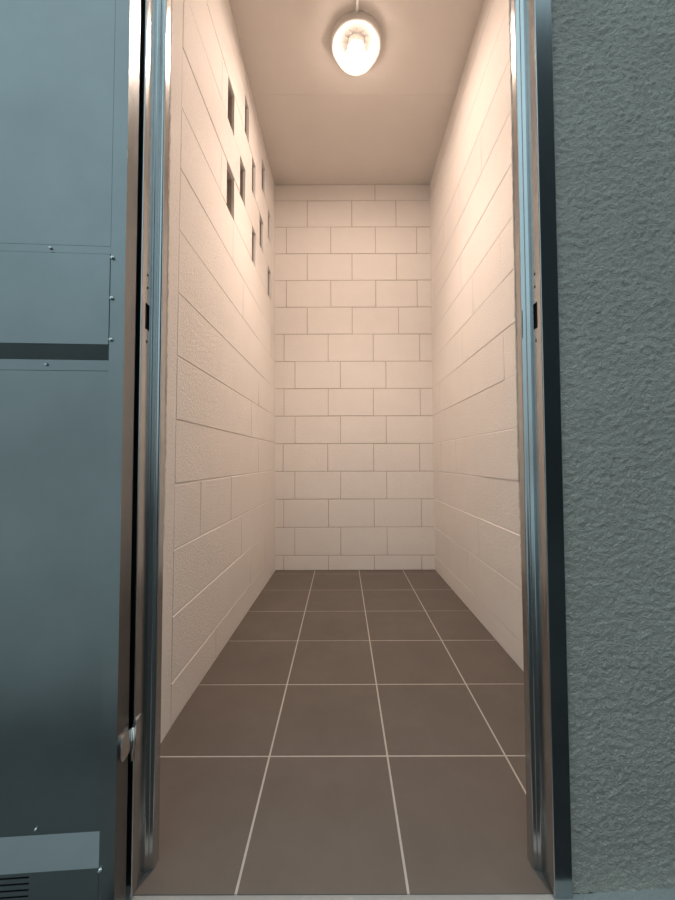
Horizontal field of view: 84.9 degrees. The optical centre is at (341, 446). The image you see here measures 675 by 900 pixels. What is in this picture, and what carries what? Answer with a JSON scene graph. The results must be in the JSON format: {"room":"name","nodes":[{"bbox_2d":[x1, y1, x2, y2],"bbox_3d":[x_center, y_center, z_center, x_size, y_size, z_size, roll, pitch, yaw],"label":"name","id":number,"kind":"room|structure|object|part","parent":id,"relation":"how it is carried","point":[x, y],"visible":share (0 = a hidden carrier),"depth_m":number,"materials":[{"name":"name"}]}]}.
{"room":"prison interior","nodes":[
{"label":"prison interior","id":0,"kind":"room"},
{"bbox_2d":[161,0,275,740],"bbox_3d":[-0.564,-0.554,1.767,0.171,2.785,1.999,0,-2,1],"label":"wall","id":1,"kind":"structure","parent":0,"point":[219,548],"depth_m":1.39,"materials":[{"name":"beige paint"}]},
{"bbox_2d":[275,185,434,569],"bbox_3d":[0.088,-0.522,2.720,1.420,2.785,0.151,0,-2,0],"label":"wall","id":2,"kind":"structure","parent":0,"point":[354,474],"depth_m":2.64,"materials":[{"name":"beige paint"}]},
{"bbox_2d":[229,0,483,184],"bbox_3d":[0.074,-2.006,1.828,1.480,0.121,2.018,0,-2,0],"label":"ceiling","id":3,"kind":"structure","parent":0,"point":[320,123],"depth_m":1.99,"materials":[{"name":"beige paint"}]},
{"bbox_2d":[331,11,380,75],"bbox_3d":[0.067,-1.890,1.768,0.239,0.118,0.239,0,-2,0],"label":"ceiling lamp","id":4,"kind":"object","parent":3,"relation":"attached to","point":[355,38],"visible":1,"depth_m":1.76,"materials":[{"name":"white glass"}]},
{"bbox_3d":[0.067,-1.915,1.768,0.072,0.013,0.072,0,-2,0],"label":"bulb","id":5,"kind":"part","parent":4,"relation":"part of","materials":[{"name":"white glass"}]},
{"bbox_2d":[356,0,358,13],"bbox_3d":[0.067,-1.956,1.257,0.026,0.020,0.785,0,-2,0],"label":"conduit","id":6,"kind":"object","parent":3,"relation":"attached to","point":[357,1],"visible":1,"depth_m":1.62,"materials":[{"name":"white metal"}]},
{"bbox_2d":[134,570,592,895],"bbox_3d":[0.083,0.843,1.652,1.360,0.020,1.988,0,-2,0],"label":"floor","id":7,"kind":"structure","parent":0,"point":[356,732],"depth_m":0.97,"materials":[{"name":"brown tile"}]},
{"bbox_2d":[131,888,674,899],"bbox_3d":[-2.498,0.539,-6.678,19.000,0.020,14.690,0,-2,0],"label":"ground","id":8,"kind":"structure","parent":0,"point":[661,893],"depth_m":0.66,"materials":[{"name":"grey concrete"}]},
{"bbox_2d":[162,0,674,892],"bbox_3d":[-0.002,-0.724,0.748,5.200,3.150,0.070,0,-2,0],"label":"wall","id":9,"kind":"structure","parent":0,"point":[614,60],"depth_m":0.69,"materials":[{"name":"grey paint"}]},
{"bbox_2d":[0,0,142,899],"bbox_3d":[-0.754,-0.228,0.652,0.769,2.033,0.078,0,-2,-4],"label":"door","id":10,"kind":"structure","parent":9,"relation":"in","point":[70,69],"depth_m":0.64,"materials":[{"name":"metal"}]},
{"bbox_2d":[0,831,99,899],"bbox_3d":[-0.755,0.720,0.595,0.709,0.134,0.024,0,-2,-4],"label":"vent","id":11,"kind":"object","parent":10,"relation":"attached to","point":[35,865],"depth_m":0.61,"materials":[{"name":"grey metal"}]},
{"bbox_3d":[-0.757,0.250,0.621,0.709,0.807,0.005,0,-2,-4],"label":"panel","id":12,"kind":"part","parent":10,"relation":"part of","materials":[{"name":"grey metal"}]},
{"bbox_3d":[-0.759,-0.778,0.648,0.709,0.884,0.023,0,-2,-4],"label":"panel","id":13,"kind":"part","parent":10,"relation":"part of","materials":[{"name":"grey metal"}]},
{"bbox_3d":[-0.371,0.515,0.675,0.003,0.046,0.027,0,-2,-4],"label":"hinge plate","id":14,"kind":"part","parent":10,"relation":"part of","materials":[{"name":"silver metal"}]},
{"bbox_2d":[125,0,572,899],"bbox_3d":[-0.001,-0.245,0.722,0.814,2.090,0.068,0,-2,0],"label":"door frame","id":15,"kind":"structure","parent":9,"relation":"attached to","point":[547,758],"depth_m":0.70,"materials":[{"name":"metal"}]},
{"bbox_2d":[430,0,523,671],"bbox_3d":[0.711,-0.558,1.767,0.198,2.785,1.998,0,-2,0],"label":"wall","id":16,"kind":"structure","parent":0,"point":[477,511],"depth_m":1.72,"materials":[{"name":"beige paint"}]}
]}

